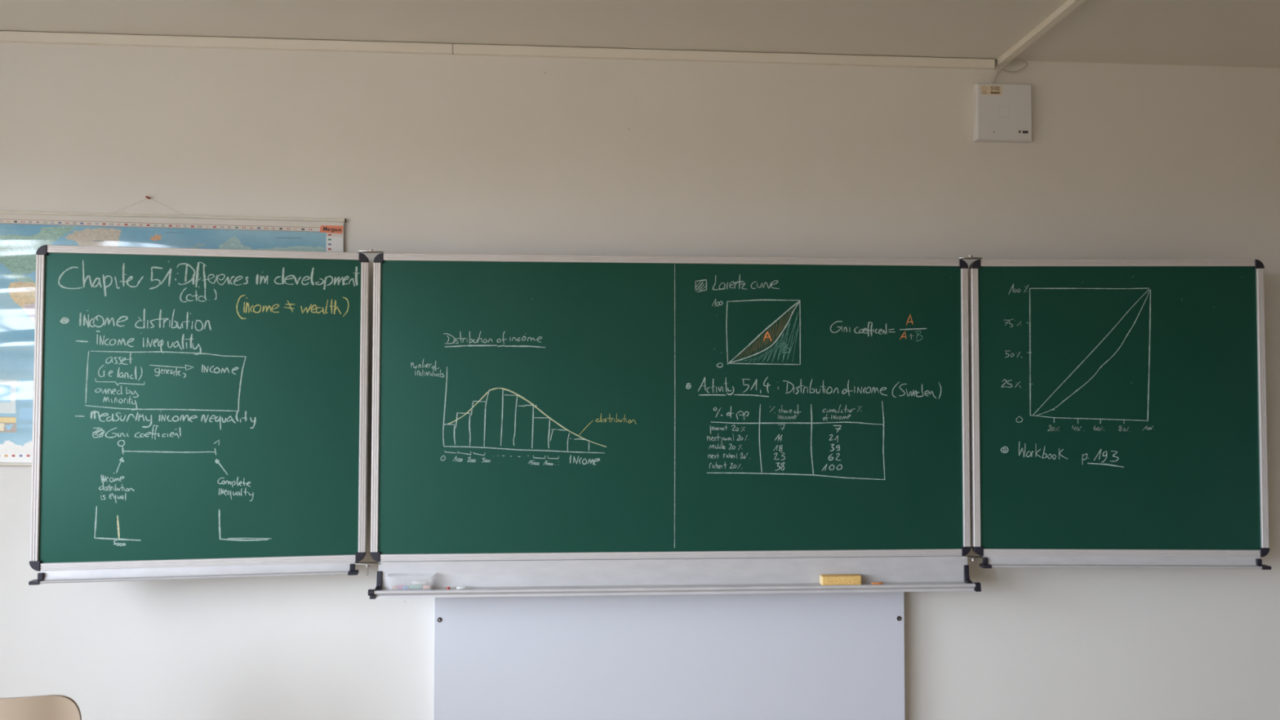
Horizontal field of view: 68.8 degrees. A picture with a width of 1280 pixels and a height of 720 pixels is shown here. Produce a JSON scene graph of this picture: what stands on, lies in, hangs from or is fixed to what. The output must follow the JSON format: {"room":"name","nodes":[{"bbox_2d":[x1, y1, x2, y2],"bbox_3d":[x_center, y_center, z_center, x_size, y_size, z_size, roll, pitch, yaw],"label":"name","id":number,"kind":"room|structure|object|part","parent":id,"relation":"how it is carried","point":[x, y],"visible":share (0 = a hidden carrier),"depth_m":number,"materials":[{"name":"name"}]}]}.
{"room":"classroom","nodes":[
{"label":"classroom","id":0,"kind":"room"},
{"bbox_2d":[0,42,1279,719],"bbox_3d":[0.429,0.307,3.395,7.750,2.797,0.201,0,-2,-4],"label":"wall","id":1,"kind":"structure","parent":0,"point":[420,153],"depth_m":3.29,"materials":[{"name":"paint"}]},
{"bbox_2d":[0,198,346,466],"bbox_3d":[-1.634,-0.092,3.141,1.261,0.914,0.018,0,-2,-4],"label":"map","id":2,"kind":"object","parent":1,"relation":"attached to","point":[22,233],"visible":0.28,"depth_m":3.13,"materials":[{"name":"blue"}]},
{"bbox_3d":[-1.627,0.352,3.130,1.239,0.027,0.014,0,-2,-4],"label":"rail","id":3,"kind":"part","parent":2,"relation":"part of","materials":[{"name":"white plastic"}]},
{"bbox_3d":[-1.636,-0.486,3.155,1.257,0.023,0.014,0,-2,-4],"label":"rail","id":4,"kind":"part","parent":2,"relation":"part of","materials":[{"name":"white plastic"}]},
{"bbox_2d":[0,31,995,69],"bbox_3d":[-0.944,-1.082,3.227,4.472,0.035,0.018,0,-2,-4],"label":"duct","id":5,"kind":"object","parent":1,"relation":"attached to","point":[22,37],"visible":1,"depth_m":3.25,"materials":[{"name":"white plastic"}]},
{"bbox_2d":[28,244,1271,599],"bbox_3d":[0.117,0.203,3.128,4.010,1.124,0.306,0,-2,-4],"label":"chalkboard","id":6,"kind":"object","parent":1,"relation":"attached to","point":[197,413],"visible":1,"depth_m":3.11,"materials":[{"name":"green paint"}]},
{"bbox_3d":[-1.864,0.146,2.900,0.024,0.946,0.024,0,-2,-10],"label":"frame rail","id":7,"kind":"part","parent":6,"relation":"part of","materials":[{"name":"metal"}]},
{"bbox_3d":[-1.385,0.641,2.966,0.936,0.024,0.024,0,-2,-10],"label":"frame rail","id":8,"kind":"part","parent":6,"relation":"part of","materials":[{"name":"metal"}]},
{"bbox_3d":[-1.385,0.149,2.984,0.956,0.966,0.014,0,-2,-10],"label":"wing panel","id":9,"kind":"part","parent":6,"relation":"part of","materials":[{"name":"green paint"}]},
{"bbox_3d":[-1.383,-0.343,2.996,0.936,0.024,0.024,0,-2,-10],"label":"frame rail","id":10,"kind":"part","parent":6,"relation":"part of","materials":[{"name":"metal"}]},
{"bbox_3d":[-0.904,0.152,3.063,0.024,0.946,0.024,0,-2,-10],"label":"frame rail","id":11,"kind":"part","parent":6,"relation":"part of","materials":[{"name":"metal"}]},
{"bbox_3d":[-0.864,0.153,3.066,0.024,0.946,0.024,0,-2,-4],"label":"frame rail","id":12,"kind":"part","parent":6,"relation":"part of","materials":[{"name":"metal"}]},
{"bbox_2d":[456,586,465,589],"bbox_3d":[-0.576,0.734,3.011,0.028,0.010,0.010,0,-2,-12],"label":"stick","id":13,"kind":"object","parent":6,"relation":"on","point":[460,587],"visible":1,"depth_m":3.01,"materials":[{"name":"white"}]},
{"bbox_3d":[0.122,0.156,3.131,1.958,0.966,0.014,0,-2,-4],"label":"panel","id":14,"kind":"part","parent":6,"relation":"part of","materials":[{"name":"green paint"}]},
{"bbox_3d":[0.121,0.648,3.113,1.938,0.024,0.024,0,-2,-4],"label":"frame rail","id":15,"kind":"part","parent":6,"relation":"part of","materials":[{"name":"metal"}]},
{"bbox_3d":[0.123,-0.336,3.144,1.938,0.024,0.024,0,-2,-4],"label":"frame rail","id":16,"kind":"part","parent":6,"relation":"part of","materials":[{"name":"metal"}]},
{"bbox_2d":[373,555,975,598],"bbox_3d":[0.130,0.710,3.063,1.956,0.104,0.066,0,-2,-4],"label":"chalk tray","id":17,"kind":"object","parent":6,"relation":"on","point":[481,575],"depth_m":3.08,"materials":[{"name":"metal"}]},
{"bbox_2d":[819,573,861,585],"bbox_3d":[0.663,0.728,3.096,0.132,0.032,0.037,0,-2,-4],"label":"sponge","id":18,"kind":"object","parent":6,"relation":"on","point":[839,579],"visible":1,"depth_m":3.08,"materials":[{"name":"yellow"}]},
{"bbox_2d":[871,582,883,584],"bbox_3d":[0.784,0.739,3.092,0.038,0.009,0.009,0,-2,-8],"label":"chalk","id":19,"kind":"object","parent":6,"relation":"on","point":[872,583],"visible":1,"depth_m":3.09,"materials":[{"name":"orange"}]},
{"bbox_3d":[1.108,0.160,3.191,0.024,0.946,0.024,0,-2,-4],"label":"frame rail","id":20,"kind":"part","parent":6,"relation":"part of","materials":[{"name":"metal"}]},
{"bbox_3d":[1.143,0.160,3.192,0.024,0.946,0.024,0,-2,1],"label":"frame rail","id":21,"kind":"part","parent":6,"relation":"part of","materials":[{"name":"metal"}]},
{"bbox_3d":[1.627,-0.331,3.200,0.929,0.024,0.024,0,-2,1],"label":"frame rail","id":22,"kind":"part","parent":6,"relation":"part of","materials":[{"name":"metal"}]},
{"bbox_3d":[1.626,0.161,3.188,0.949,0.966,0.014,0,-2,1],"label":"wing panel","id":23,"kind":"part","parent":6,"relation":"part of","materials":[{"name":"green paint"}]},
{"bbox_3d":[1.625,0.652,3.169,0.929,0.024,0.024,0,-2,1],"label":"frame rail","id":24,"kind":"part","parent":6,"relation":"part of","materials":[{"name":"metal"}]},
{"bbox_3d":[2.110,0.161,3.177,0.024,0.946,0.024,0,-2,1],"label":"frame rail","id":25,"kind":"part","parent":6,"relation":"part of","materials":[{"name":"metal"}]},
{"bbox_3d":[-0.736,0.715,3.011,0.153,0.048,0.047,0,-2,-4],"label":"plastic box","id":26,"kind":"object","parent":6,"relation":"on","visible":0},
{"bbox_2d":[396,585,404,588],"bbox_3d":[-0.771,0.731,3.014,0.024,0.012,0.012,1,-2,-13],"label":"stick","id":27,"kind":"object","parent":26,"relation":"in","point":[398,586],"visible":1,"depth_m":3.01,"materials":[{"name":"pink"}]},
{"bbox_2d":[408,585,422,589],"bbox_3d":[-0.723,0.731,3.013,0.040,0.012,0.012,0,-2,-9],"label":"stick","id":28,"kind":"object","parent":26,"relation":"in","point":[411,587],"visible":1,"depth_m":3.01,"materials":[{"name":"white"}]},
{"bbox_2d":[412,581,426,585],"bbox_3d":[-0.713,0.721,3.022,0.044,0.012,0.012,0,-2,-9],"label":"stick","id":29,"kind":"object","parent":26,"relation":"in","point":[414,583],"visible":1,"depth_m":3.02,"materials":[{"name":"white"}]},
{"bbox_2d":[422,585,430,589],"bbox_3d":[-0.687,0.731,3.010,0.022,0.012,0.012,1,-2,-14],"label":"stick","id":30,"kind":"object","parent":26,"relation":"in","point":[424,587],"visible":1,"depth_m":3.01,"materials":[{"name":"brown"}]},
{"bbox_2d":[433,556,905,719],"bbox_3d":[0.113,1.079,3.213,1.612,1.000,0.068,0,-2,-4],"label":"panel","id":31,"kind":"object","parent":1,"relation":"attached to","point":[802,655],"visible":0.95,"depth_m":3.19,"materials":[{"name":"white laminate"}]},
{"bbox_2d":[973,83,1031,142],"bbox_3d":[1.310,-0.892,3.379,0.206,0.206,0.036,0,-2,-4],"label":"wireless access point","id":32,"kind":"object","parent":1,"relation":"attached to","point":[1002,113],"visible":1,"depth_m":3.36,"materials":[{"name":"white plastic"}]},
{"bbox_2d":[0,0,1279,67],"bbox_3d":[0.718,-1.310,-0.446,7.833,0.200,8.081,0,-2,-4],"label":"ceiling","id":33,"kind":"structure","parent":0,"point":[1195,33],"depth_m":3.07,"materials":[{"name":"white paint"}]},
{"bbox_2d":[996,0,1085,68],"bbox_3d":[1.377,-1.127,1.703,0.032,0.030,3.402,0,-2,-2],"label":"duct","id":34,"kind":"object","parent":33,"relation":"attached to","point":[1069,6],"visible":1,"depth_m":3.08,"materials":[{"name":"white plastic"}]},
{"bbox_2d":[993,59,1028,83],"bbox_3d":[1.338,-1.039,3.371,0.121,0.080,0.027,0,-2,6],"label":"cable","id":35,"kind":"object","parent":34,"relation":"attached to","point":[1015,60],"visible":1,"depth_m":3.38,"materials":[{"name":"beige plastic"}]},
{"bbox_3d":[0.713,1.660,-0.538,7.833,0.150,8.081,0,-2,-4],"label":"floor","id":36,"kind":"structure","parent":0,"visible":0},
{"bbox_2d":[0,694,81,719],"bbox_3d":[-1.622,1.257,2.526,0.477,0.836,0.497,0,-2,-4],"label":"chair","id":37,"kind":"object","parent":36,"relation":"on","point":[49,707],"visible":1,"depth_m":2.32,"materials":[{"name":"beige wood"}]}
]}

